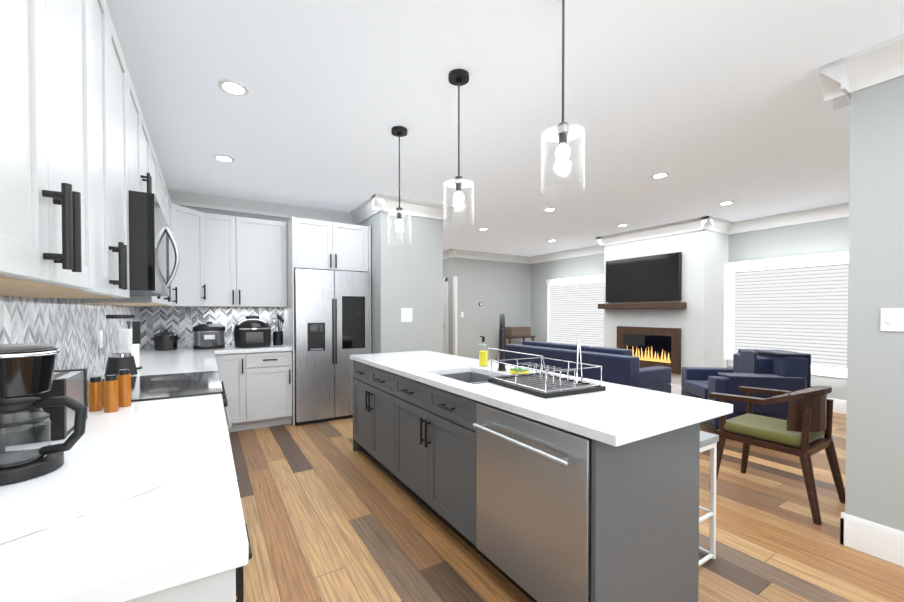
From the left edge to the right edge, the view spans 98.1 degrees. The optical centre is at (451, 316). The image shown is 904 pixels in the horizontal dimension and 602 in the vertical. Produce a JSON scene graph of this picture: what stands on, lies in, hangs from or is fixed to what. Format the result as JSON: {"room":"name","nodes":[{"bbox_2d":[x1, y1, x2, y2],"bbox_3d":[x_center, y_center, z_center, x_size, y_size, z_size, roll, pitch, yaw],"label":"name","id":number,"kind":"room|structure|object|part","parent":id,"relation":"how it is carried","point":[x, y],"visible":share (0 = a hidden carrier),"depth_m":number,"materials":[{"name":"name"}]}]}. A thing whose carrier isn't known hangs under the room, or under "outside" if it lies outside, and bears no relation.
{"room":"living room and kitchen","nodes":[
{"label":"living room and kitchen","id":0,"kind":"room"},
{"bbox_2d":[0,0,107,295],"bbox_3d":[-0.984,-0.597,0.716,0.365,1.056,0.821,0,1,-32],"label":"upper cabinet","id":1,"kind":"object","parent":0,"relation":"attached to","point":[78,160],"depth_m":0.81,"materials":[{"name":"white wood"}]},
{"bbox_2d":[0,296,140,378],"bbox_3d":[-2.224,0.136,2.368,0.009,0.493,4.730,0,1,-32],"label":"backsplash","id":2,"kind":"structure","parent":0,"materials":[{"name":"grey tile"}]},
{"bbox_2d":[0,0,143,303],"bbox_3d":[-1.387,-0.605,1.361,0.365,1.056,0.944,0,1,-32],"label":"upper cabinet","id":3,"kind":"object","parent":0,"relation":"attached to","point":[122,108],"depth_m":1.63,"materials":[{"name":"white wood"}]},
{"bbox_2d":[76,144,163,303],"bbox_3d":[-2.180,-0.622,2.601,0.334,1.056,0.572,0,1,-32],"label":"upper cabinet","id":4,"kind":"object","parent":0,"relation":"attached to","point":[155,165],"depth_m":2.76,"materials":[{"name":"white wood"}]},
{"bbox_2d":[108,169,167,307],"bbox_3d":[-2.511,-0.629,3.131,0.334,1.056,0.922,0,1,-32],"label":"upper cabinet","id":5,"kind":"object","parent":0,"relation":"attached to","point":[163,189],"depth_m":3.40,"materials":[{"name":"white wood"}]},
{"bbox_2d":[144,120,151,192],"bbox_3d":[-1.839,-0.864,2.052,0.334,0.556,0.836,0,1,-32],"label":"upper cabinet","id":6,"kind":"object","parent":0,"relation":"attached to","point":[147,140],"depth_m":2.37,"materials":[{"name":"white wood"}]},
{"bbox_2d":[129,190,178,295],"bbox_3d":[-1.768,-0.356,2.104,0.484,0.456,0.828,0,1,-32],"label":"over-the-range microwave","id":7,"kind":"object","parent":6,"relation":"attached to","point":[150,235],"visible":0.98,"depth_m":1.84,"materials":[{"name":"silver metal"}]},
{"bbox_2d":[168,193,179,307],"bbox_3d":[-2.848,-0.636,3.707,0.372,1.056,0.656,0,1,-32],"label":"upper cabinet","id":8,"kind":"object","parent":0,"relation":"attached to","point":[174,288],"depth_m":4.02,"materials":[{"name":"white wood"}]},
{"bbox_2d":[151,205,289,348],"bbox_3d":[-2.481,-0.102,5.087,2.460,2.750,0.150,0,1,-32],"label":"wall","id":9,"kind":"structure","parent":0,"point":[238,214],"depth_m":4.87,"materials":[{"name":"paint"}]},
{"bbox_2d":[176,205,211,307],"bbox_3d":[-3.018,-0.643,4.257,0.666,1.056,0.666,0,1,-32],"label":"upper cabinet","id":10,"kind":"object","parent":9,"relation":"attached to","point":[193,227],"depth_m":4.29,"materials":[{"name":"white wood"}]},
{"bbox_2d":[141,306,282,348],"bbox_3d":[-2.846,0.104,4.765,1.475,0.493,0.009,0,1,-32],"label":"backsplash","id":11,"kind":"structure","parent":9,"relation":"attached to","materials":[{"name":"grey tile"}]},
{"bbox_2d":[212,214,243,307],"bbox_3d":[-2.722,-0.648,4.615,0.425,1.056,0.373,0,1,-32],"label":"upper cabinet","id":12,"kind":"object","parent":9,"relation":"attached to","point":[227,231],"depth_m":4.53,"materials":[{"name":"white wood"}]},
{"bbox_2d":[166,186,349,223],"bbox_3d":[-2.361,-1.390,4.991,2.340,0.169,0.110,0,1,-32],"label":"crown molding","id":13,"kind":"structure","parent":9,"relation":"attached to","point":[178,196],"depth_m":4.90,"materials":[{"name":"white wood"}]},
{"bbox_2d":[244,217,287,307],"bbox_3d":[-2.394,-0.651,4.842,0.616,1.056,0.335,0,1,-32],"label":"upper cabinet","id":14,"kind":"object","parent":9,"relation":"attached to","point":[265,241],"depth_m":4.74,"materials":[{"name":"white wood"}]},
{"bbox_2d":[288,216,370,271],"bbox_3d":[-1.645,-0.885,5.129,0.920,0.595,0.635,0,1,-32],"label":"upper cabinet","id":15,"kind":"object","parent":9,"relation":"attached to","point":[312,244],"depth_m":4.83,"materials":[{"name":"white wood"}]},
{"bbox_2d":[358,211,442,353],"bbox_3d":[-0.800,-0.108,5.558,0.890,2.750,1.130,0,1,-32],"label":"wall","id":16,"kind":"structure","parent":0,"point":[406,276],"depth_m":5.05,"materials":[{"name":"paint"}]},
{"bbox_2d":[350,198,374,224],"bbox_3d":[-1.148,-1.392,5.154,0.110,0.169,0.840,0,1,-32],"label":"crown molding","id":17,"kind":"structure","parent":16,"relation":"attached to","point":[362,212],"depth_m":5.24,"materials":[{"name":"white wood"}]},
{"bbox_2d":[401,308,411,321],"bbox_3d":[-0.578,-0.026,5.024,0.160,0.180,0.012,0,1,-32],"label":"light switch","id":18,"kind":"object","parent":16,"relation":"attached to","point":[406,314],"visible":1,"depth_m":5.02,"materials":[{"name":"white plastic"}]},
{"bbox_2d":[370,194,445,219],"bbox_3d":[-0.527,-1.390,4.981,0.980,0.169,0.110,0,1,-32],"label":"crown molding","id":19,"kind":"structure","parent":16,"relation":"attached to","point":[378,202],"depth_m":4.96,"materials":[{"name":"white paint"}]},
{"bbox_2d":[446,206,453,220],"bbox_3d":[-1.340,-1.421,7.350,0.110,0.169,4.990,0,1,-32],"label":"crown molding","id":20,"kind":"structure","parent":16,"relation":"attached to","point":[449,209],"depth_m":5.23,"materials":[{"name":"white paint"}]},
{"bbox_2d":[443,258,449,353],"bbox_3d":[-0.442,-0.164,9.837,0.150,2.750,1.750,0,1,-32],"label":"wall","id":21,"kind":"structure","parent":0,"point":[446,268],"depth_m":9.12,"materials":[{"name":"paint"}]},
{"bbox_2d":[443,277,447,353],"bbox_3d":[-0.395,0.145,9.534,0.093,2.140,1.020,0,1,-32],"label":"door frame","id":22,"kind":"structure","parent":21,"relation":"attached to","point":[445,315],"depth_m":9.19,"materials":[{"name":"white wood"}]},
{"bbox_2d":[443,250,449,259],"bbox_3d":[-0.518,-1.451,9.696,0.110,0.169,1.880,0,1,-32],"label":"crown molding","id":23,"kind":"structure","parent":21,"relation":"attached to","point":[446,254],"depth_m":9.06,"materials":[{"name":"white paint"}]},
{"bbox_2d":[450,257,529,359],"bbox_3d":[1.058,-0.161,9.653,2.500,2.750,0.150,0,1,-32],"label":"wall","id":24,"kind":"structure","parent":0,"point":[496,289],"depth_m":9.43,"materials":[{"name":"paint"}]},
{"bbox_2d":[453,276,456,355],"bbox_3d":[0.094,0.154,8.908,0.108,2.140,0.100,0,1,-32],"label":"door frame","id":25,"kind":"structure","parent":24,"relation":"attached to","point":[454,315],"depth_m":8.88,"materials":[{"name":"white wood"}]},
{"bbox_2d":[450,249,529,263],"bbox_3d":[0.961,-1.448,9.423,2.330,0.169,0.110,0,1,-32],"label":"crown molding","id":26,"kind":"structure","parent":24,"relation":"attached to","point":[453,253],"depth_m":9.36,"materials":[{"name":"white paint"}]},
{"bbox_2d":[106,0,903,256],"bbox_3d":[0.785,-1.522,4.690,9.600,0.100,12.950,0,1,-32],"label":"ceiling","id":27,"kind":"structure","parent":0,"point":[708,105],"depth_m":2.67,"materials":[{"name":"paint"}]},
{"bbox_2d":[213,154,234,162],"bbox_3d":[-2.086,-1.450,3.588,0.169,0.013,0.169,-1,1,-41],"label":"recessed light","id":28,"kind":"object","parent":27,"relation":"in","point":[220,157],"depth_m":3.57,"materials":[{"name":"white plastic"}]},
{"bbox_2d":[218,79,248,95],"bbox_3d":[-1.368,-1.435,2.457,0.169,0.013,0.169,1,1,34],"label":"recessed light","id":29,"kind":"object","parent":27,"relation":"in","point":[233,87],"depth_m":2.44,"materials":[{"name":"white plastic"}]},
{"bbox_2d":[388,126,410,245],"bbox_3d":[-0.408,-1.007,3.039,0.183,0.884,0.183,0,1,-32],"label":"pendant light","id":30,"kind":"object","parent":27,"relation":"hanging from","point":[399,131],"visible":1,"depth_m":3.03,"materials":[{"name":"clear glass"}]},
{"bbox_3d":[-0.408,-1.104,3.037,0.124,0.689,0.124,0,1,-32],"label":"cord","id":31,"kind":"part","parent":30,"relation":"part of","materials":[{"name":"black metal"}]},
{"bbox_3d":[-0.408,-0.686,3.043,0.183,0.242,0.183,0,1,-32],"label":"lamp shade","id":32,"kind":"part","parent":30,"relation":"part of","materials":[{"name":"clear glass"}]},
{"bbox_3d":[-0.408,-0.723,3.042,0.059,0.068,0.060,0,1,-32],"label":"bulb","id":33,"kind":"part","parent":30,"relation":"part of","materials":[{"name":"white glass"}]},
{"bbox_2d":[443,69,473,226],"bbox_3d":[0.040,-0.998,2.340,0.183,0.884,0.183,0,1,-32],"label":"pendant light","id":34,"kind":"object","parent":27,"relation":"hanging from","point":[458,77],"visible":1,"depth_m":2.33,"materials":[{"name":"clear glass"}]},
{"bbox_3d":[0.040,-0.677,2.344,0.183,0.242,0.183,0,1,-32],"label":"lamp shade","id":35,"kind":"part","parent":34,"relation":"part of","materials":[{"name":"clear glass"}]},
{"bbox_3d":[0.040,-1.095,2.339,0.124,0.689,0.124,0,1,-32],"label":"cord","id":36,"kind":"part","parent":34,"relation":"part of","materials":[{"name":"black metal"}]},
{"bbox_3d":[0.040,-0.714,2.344,0.059,0.068,0.060,0,1,-32],"label":"bulb","id":37,"kind":"part","parent":34,"relation":"part of","materials":[{"name":"white glass"}]},
{"bbox_2d":[543,207,555,210],"bbox_3d":[1.338,-1.473,5.372,0.169,0.013,0.169,0,1,19],"label":"recessed light","id":38,"kind":"object","parent":27,"relation":"in","point":[549,208],"depth_m":5.35,"materials":[{"name":"white plastic"}]},
{"bbox_2d":[541,0,584,195],"bbox_3d":[0.476,-0.989,1.681,0.183,0.884,0.183,0,1,-32],"label":"pendant light","id":39,"kind":"object","parent":27,"relation":"hanging from","point":[562,149],"visible":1,"depth_m":1.67,"materials":[{"name":"clear glass"}]},
{"bbox_3d":[0.476,-0.668,1.685,0.183,0.242,0.183,0,1,-32],"label":"lamp shade","id":40,"kind":"part","parent":39,"relation":"part of","materials":[{"name":"clear glass"}]},
{"bbox_3d":[0.476,-1.087,1.679,0.124,0.689,0.124,0,1,-32],"label":"cord","id":41,"kind":"part","parent":39,"relation":"part of","materials":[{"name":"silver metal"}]},
{"bbox_3d":[0.476,-0.705,1.684,0.059,0.068,0.060,0,1,-32],"label":"bulb","id":42,"kind":"part","parent":39,"relation":"part of","materials":[{"name":"white glass"}]},
{"bbox_2d":[651,172,668,178],"bbox_3d":[2.139,-1.456,4.033,0.169,0.013,0.169,0,1,19],"label":"recessed light","id":43,"kind":"object","parent":27,"relation":"in","point":[658,175],"depth_m":4.02,"materials":[{"name":"white plastic"}]},
{"bbox_2d":[718,201,733,204],"bbox_3d":[3.538,-1.469,5.060,0.169,0.013,0.169,-1,1,-41],"label":"recessed light","id":44,"kind":"object","parent":27,"relation":"in","point":[725,202],"depth_m":5.05,"materials":[{"name":"white plastic"}]},
{"bbox_2d":[229,412,903,601],"bbox_3d":[0.785,1.328,4.728,9.600,0.100,12.950,0,1,-32],"label":"floor","id":45,"kind":"structure","parent":0,"point":[329,514],"depth_m":2.35,"materials":[{"name":"brown wood"}]},
{"bbox_2d":[87,371,231,428],"bbox_3d":[-1.663,0.844,2.185,0.734,0.936,0.838,0,1,-32],"label":"range","id":46,"kind":"object","parent":45,"relation":"on","point":[161,386],"visible":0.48,"depth_m":2.16,"materials":[{"name":"silver metal"}]},
{"bbox_2d":[140,572,243,601],"bbox_3d":[-0.924,0.885,0.931,0.674,0.886,0.940,0,1,-32],"label":"base cabinet","id":47,"kind":"object","parent":45,"relation":"on","point":[225,588],"depth_m":0.69,"materials":[{"name":"white wood"}]},
{"bbox_2d":[0,394,251,601],"bbox_3d":[-1.060,0.419,1.162,0.694,0.040,1.516,0,1,-32],"label":"countertop","id":48,"kind":"structure","parent":47,"relation":"on","point":[185,531],"depth_m":0.81,"materials":[{"name":"white stone"}]},
{"bbox_2d":[0,343,86,485],"bbox_3d":[-1.146,0.236,1.011,0.332,0.328,0.228,0,1,-32],"label":"coffee maker","id":49,"kind":"object","parent":48,"relation":"on","point":[26,369],"visible":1,"depth_m":0.99,"materials":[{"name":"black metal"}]},
{"bbox_2d":[5,368,87,446],"bbox_3d":[-1.399,0.298,1.340,0.170,0.195,0.310,0,1,-32],"label":"toaster","id":50,"kind":"object","parent":48,"relation":"on","point":[71,383],"visible":0.35,"depth_m":1.26,"materials":[{"name":"silver metal"}]},
{"bbox_2d":[0,481,166,543],"bbox_3d":[-0.863,0.399,0.796,0.457,0.007,0.258,0,1,-32],"label":"power cord","id":51,"kind":"object","parent":48,"relation":"on","point":[74,516],"visible":0.98,"depth_m":0.79,"materials":[{"name":"white plastic"}]},
{"bbox_2d":[119,369,130,406],"bbox_3d":[-1.471,0.310,1.720,0.117,0.160,0.046,0,1,1],"label":"bottle","id":52,"kind":"object","parent":48,"relation":"on","point":[128,375],"depth_m":1.71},
{"bbox_2d":[216,360,219,367],"bbox_3d":[-2.678,0.848,3.767,0.704,0.886,0.641,0,1,-32],"label":"base cabinet","id":53,"kind":"object","parent":45,"relation":"on","point":[217,361],"depth_m":4.22,"materials":[{"name":"white wood"}]},
{"bbox_2d":[216,352,255,431],"bbox_3d":[-2.580,0.838,4.562,0.401,0.886,0.645,0,1,-32],"label":"base cabinet","id":54,"kind":"object","parent":45,"relation":"on","point":[236,369],"depth_m":4.33,"materials":[{"name":"white wood"}]},
{"bbox_2d":[88,348,219,378],"bbox_3d":[-2.547,0.388,3.542,0.694,0.040,2.401,0,1,-32],"label":"countertop","id":55,"kind":"structure","parent":54,"relation":"on","point":[181,360],"depth_m":3.27,"materials":[{"name":"white stone"}]},
{"bbox_2d":[104,315,140,376],"bbox_3d":[-2.161,0.182,2.572,0.185,0.395,0.170,0,1,-32],"label":"blender","id":56,"kind":"object","parent":55,"relation":"on","point":[116,362],"visible":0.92,"depth_m":2.54,"materials":[{"name":"clear glass"}]},
{"bbox_2d":[118,321,141,368],"bbox_3d":[-2.332,0.202,2.832,0.150,0.349,0.150,0,1,-32],"label":"paper towel","id":57,"kind":"object","parent":55,"relation":"on","point":[134,348],"visible":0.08,"depth_m":2.79,"materials":[{"name":"white paper"}]},
{"bbox_2d":[151,329,180,350],"bbox_3d":[-3.105,0.245,4.260,0.260,0.225,0.230,0,1,-32],"label":"slow cooker","id":58,"kind":"object","parent":55,"relation":"on","point":[165,340],"visible":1,"depth_m":4.18,"materials":[{"name":"metal"}]},
{"bbox_2d":[252,352,294,427],"bbox_3d":[-2.282,0.835,4.748,0.546,0.886,0.645,0,1,-32],"label":"base cabinet","id":59,"kind":"object","parent":45,"relation":"on","point":[273,394],"depth_m":4.52,"materials":[{"name":"white wood"}]},
{"bbox_2d":[216,344,291,355],"bbox_3d":[-2.378,0.373,4.671,0.787,0.040,0.665,0,1,-32],"label":"countertop","id":60,"kind":"structure","parent":59,"relation":"on","point":[227,351],"depth_m":4.43,"materials":[{"name":"white stone"}]},
{"bbox_2d":[193,322,225,348],"bbox_3d":[-2.761,0.205,4.463,0.320,0.300,0.338,0,1,-32],"label":"slow cooker","id":61,"kind":"object","parent":60,"relation":"on","point":[208,335],"visible":1,"depth_m":4.34,"materials":[{"name":"silver metal"}]},
{"bbox_2d":[233,316,270,347],"bbox_3d":[-2.378,0.169,4.681,0.404,0.365,0.417,0,1,-32],"label":"air fryer","id":62,"kind":"object","parent":60,"relation":"on","point":[252,331],"visible":1,"depth_m":4.53,"materials":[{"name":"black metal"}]},
{"bbox_2d":[273,315,283,344],"bbox_3d":[-2.169,0.160,4.901,0.126,0.378,0.116,0,1,-32],"label":"utensil crock","id":63,"kind":"object","parent":60,"relation":"on","point":[278,337],"visible":1,"depth_m":4.86,"materials":[{"name":"black ceramic"}]},
{"bbox_2d":[294,268,369,425],"bbox_3d":[-1.618,0.345,5.099,0.900,1.857,0.712,0,1,-32],"label":"refrigerator","id":64,"kind":"object","parent":45,"relation":"on","point":[331,321],"visible":0.88,"depth_m":4.76,"materials":[{"name":"silver metal"}]},
{"bbox_2d":[506,336,534,343],"bbox_3d":[1.564,0.837,9.422,0.800,0.760,0.400,0,1,-32],"label":"side table","id":65,"kind":"object","parent":45,"relation":"on","point":[523,337],"visible":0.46,"depth_m":9.24,"materials":[{"name":"brown wood"}]},
{"bbox_2d":[505,326,530,336],"bbox_3d":[1.564,0.346,9.416,0.620,0.219,0.320,0,1,-32],"label":"storage box","id":66,"kind":"object","parent":65,"relation":"on","point":[517,331],"visible":0.79,"depth_m":9.26,"materials":[{"name":"brown cardboard"}]},
{"bbox_2d":[350,358,699,601],"bbox_3d":[0.061,0.861,2.765,0.792,0.885,2.778,0,1,-32],"label":"kitchen island","id":67,"kind":"object","parent":45,"relation":"on","point":[589,497],"depth_m":1.72,"materials":[{"name":"grey wood"}]},
{"bbox_2d":[473,402,591,601],"bbox_3d":[0.295,0.823,1.721,0.086,0.754,0.700,0,1,-32],"label":"dishwasher","id":68,"kind":"object","parent":67,"relation":"in","point":[533,478],"depth_m":1.66,"materials":[{"name":"silver metal"}]},
{"bbox_2d":[350,350,732,449],"bbox_3d":[0.140,0.398,2.765,0.840,0.040,2.895,0,1,-32],"label":"island countertop","id":69,"kind":"structure","parent":67,"relation":"on","point":[619,415],"depth_m":1.77,"materials":[{"name":"white stone"}]},
{"bbox_2d":[441,372,490,383],"bbox_3d":[0.134,0.513,2.607,0.424,0.186,0.624,0,1,-32],"label":"sink","id":70,"kind":"object","parent":69,"relation":"in","point":[469,377],"depth_m":2.89,"materials":[{"name":"silver metal"}]},
{"bbox_2d":[479,336,487,365],"bbox_3d":[0.235,0.257,2.997,0.084,0.234,0.072,0,1,-32],"label":"soap bottle","id":71,"kind":"object","parent":69,"relation":"on","point":[483,358],"visible":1,"depth_m":2.98,"materials":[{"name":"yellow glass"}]},
{"bbox_2d":[495,313,505,370],"bbox_3d":[0.332,0.176,2.700,0.160,0.402,0.230,0,1,-32],"label":"faucet","id":72,"kind":"object","parent":69,"relation":"on","point":[502,337],"visible":0.98,"depth_m":2.58,"materials":[{"name":"metal"}]},
{"bbox_2d":[510,368,529,373],"bbox_3d":[0.450,0.362,2.608,0.080,0.033,0.110,0,1,-32],"label":"sponge","id":73,"kind":"object","parent":69,"relation":"on","point":[512,370],"visible":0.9,"depth_m":2.59,"materials":[{"name":"yellow"}]},
{"bbox_2d":[488,338,605,398],"bbox_3d":[0.505,0.249,2.181,0.418,0.271,0.500,0,1,-28],"label":"dish rack","id":74,"kind":"object","parent":69,"relation":"on","point":[545,385],"visible":1,"depth_m":2.11,"materials":[{"name":"silver metal"}]},
{"bbox_2d":[504,341,670,392],"bbox_3d":[1.876,0.834,5.844,0.940,0.860,2.300,0,1,-32],"label":"sofa","id":75,"kind":"object","parent":45,"relation":"on","point":[620,366],"visible":0.62,"depth_m":5.08,"materials":[{"name":"blue fabric"}]},
{"bbox_2d":[699,431,718,565],"bbox_3d":[1.155,0.974,2.189,0.420,0.675,0.420,0,1,-32],"label":"stool","id":76,"kind":"object","parent":45,"relation":"on","point":[708,441],"visible":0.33,"depth_m":2.12,"materials":[{"name":"white metal"}]},
{"bbox_2d":[681,349,810,429],"bbox_3d":[3.281,0.826,4.488,0.910,0.910,0.950,0,1,10],"label":"armchair","id":77,"kind":"object","parent":45,"relation":"on","point":[778,369],"visible":0.58,"depth_m":4.11,"materials":[{"name":"fabric"}]},
{"bbox_2d":[709,386,844,524],"bbox_3d":[2.370,0.888,2.872,0.560,0.838,0.652,0,1,-32],"label":"wood chair","id":78,"kind":"object","parent":45,"relation":"on","point":[803,431],"visible":0.96,"depth_m":2.71,"materials":[{"name":"brown wood"}]},
{"bbox_2d":[724,413,824,446],"bbox_3d":[2.355,0.824,2.895,0.476,0.074,0.490,0,1,-32],"label":"cushion","id":79,"kind":"object","parent":78,"relation":"on","point":[769,431],"depth_m":2.79,"materials":[{"name":"green fabric"}]},
{"bbox_2d":[604,229,728,384],"bbox_3d":[3.656,-0.125,6.861,0.750,2.750,1.760,0,1,-32],"label":"wall","id":80,"kind":"structure","parent":0,"point":[701,320],"depth_m":6.16,"materials":[{"name":"white paint"}]},
{"bbox_2d":[598,302,686,308],"bbox_3d":[3.188,-0.190,6.709,0.197,0.095,1.500,0,1,-32],"label":"mantel shelf","id":81,"kind":"object","parent":80,"relation":"attached to","point":[662,305],"visible":1,"depth_m":6.52,"materials":[{"name":"brown wood"}]},
{"bbox_2d":[606,252,681,301],"bbox_3d":[3.239,-0.648,6.741,0.061,0.760,1.350,0,1,-32],"label":"tv","id":82,"kind":"object","parent":80,"relation":"attached to","point":[652,278],"visible":1,"depth_m":6.63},
{"bbox_2d":[617,326,680,373],"bbox_3d":[3.309,0.533,6.665,0.055,0.720,1.120,0,1,-32],"label":"fireplace","id":83,"kind":"object","parent":80,"relation":"attached to","point":[651,346],"visible":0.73,"depth_m":6.54,"materials":[{"name":"brown wood"}]},
{"bbox_2d":[595,216,713,245],"bbox_3d":[3.291,-1.411,6.616,0.110,0.169,1.980,0,1,-32],"label":"crown molding","id":84,"kind":"structure","parent":80,"relation":"attached to","point":[707,222],"depth_m":6.42,"materials":[{"name":"white paint"}]},
{"bbox_2d":[671,384,681,394],"bbox_3d":[3.331,1.163,6.674,0.015,0.180,1.792,0,1,-32],"label":"baseboard","id":85,"kind":"structure","parent":80,"relation":"attached to","point":[675,389],"depth_m":6.27,"materials":[{"name":"white paint"}]},
{"bbox_2d":[710,217,733,233],"bbox_3d":[4.105,-1.403,6.022,0.600,0.169,0.110,0,1,-32],"label":"crown molding","id":86,"kind":"structure","parent":80,"relation":"attached to","point":[723,226],"depth_m":6.08,"materials":[{"name":"white paint"}]},
{"bbox_2d":[530,217,848,399],"bbox_3d":[4.822,-0.111,5.844,0.150,2.750,10.300,0,1,-32],"label":"wall","id":87,"kind":"structure","parent":0,"point":[824,236],"depth_m":5.93,"materials":[{"name":"paint"}]},
{"bbox_2d":[530,246,603,263],"bbox_3d":[2.723,-1.442,8.943,0.110,0.169,2.790,0,1,-32],"label":"crown molding","id":88,"kind":"structure","parent":87,"relation":"attached to","point":[585,251],"depth_m":9.06,"materials":[{"name":"white paint"}]},
{"bbox_2d":[546,274,603,346],"bbox_3d":[2.812,-0.076,8.863,0.060,1.660,1.890,0,1,-32],"label":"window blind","id":89,"kind":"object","parent":87,"relation":"in","point":[554,305],"depth_m":8.87,"materials":[{"name":"white plastic"}]},
{"bbox_2d":[550,282,603,346],"bbox_3d":[2.835,-0.061,8.878,0.003,1.370,1.650,0,1,-32],"label":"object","id":90,"kind":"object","parent":89,"relation":"attached to","point":[577,315],"depth_m":8.87,"materials":[{"name":"white plastic"}]},
{"bbox_2d":[726,251,848,377],"bbox_3d":[4.891,-0.032,5.534,0.060,1.660,1.840,0,1,-32],"label":"window","id":91,"kind":"structure","parent":87,"relation":"in","point":[834,258],"depth_m":5.57,"materials":[{"name":"white plastic"}]},
{"bbox_2d":[734,264,847,367],"bbox_3d":[4.914,-0.018,5.549,0.003,1.370,1.600,0,1,-32],"label":"window blinds","id":92,"kind":"object","parent":91,"relation":"attached to","point":[795,314],"depth_m":5.57,"materials":[{"name":"white plastic"}]},
{"bbox_2d":[728,202,848,234],"bbox_3d":[5.916,-1.375,3.828,0.110,0.169,5.750,0,1,-32],"label":"crown molding","id":93,"kind":"structure","parent":87,"relation":"attached to","point":[841,210],"depth_m":5.55,"materials":[{"name":"white paint"}]},
{"bbox_2d":[827,398,846,413],"bbox_3d":[5.957,1.199,3.887,0.016,0.180,5.750,0,1,-32],"label":"baseboard","id":94,"kind":"structure","parent":87,"relation":"attached to","point":[839,406],"depth_m":5.19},
{"bbox_2d":[845,76,903,531],"bbox_3d":[3.243,-0.046,0.821,0.150,2.750,3.450,0,1,-32],"label":"wall","id":95,"kind":"structure","parent":0,"point":[874,491],"depth_m":2.15,"materials":[{"name":"paint"}]},
{"bbox_2d":[833,98,850,109],"bbox_3d":[3.324,-1.337,0.919,0.110,0.169,3.560,0,1,-32],"label":"crown molding","id":96,"kind":"structure","parent":95,"relation":"attached to","point":[837,105],"depth_m":2.37,"materials":[{"name":"white wood"}]},
{"bbox_2d":[819,34,903,105],"bbox_3d":[3.103,-1.335,0.782,0.110,0.169,3.560,0,1,-32],"label":"crown molding","id":97,"kind":"structure","parent":95,"relation":"attached to","point":[842,79],"depth_m":2.14,"materials":[{"name":"white wood"}]},
{"bbox_2d":[840,512,903,566],"bbox_3d":[3.167,1.240,0.800,0.015,0.180,3.466,0,1,-32],"label":"baseboard","id":98,"kind":"structure","parent":95,"relation":"attached to","point":[883,542],"depth_m":2.16,"materials":[{"name":"white wood"}]},
{"bbox_2d":[880,308,903,331],"bbox_3d":[2.373,0.015,2.059,0.012,0.125,0.170,0,1,-32],"label":"switch plate","id":99,"kind":"object","parent":95,"relation":"attached to","point":[892,319],"visible":1,"depth_m":2.09,"materials":[{"name":"white plastic"}]}
]}

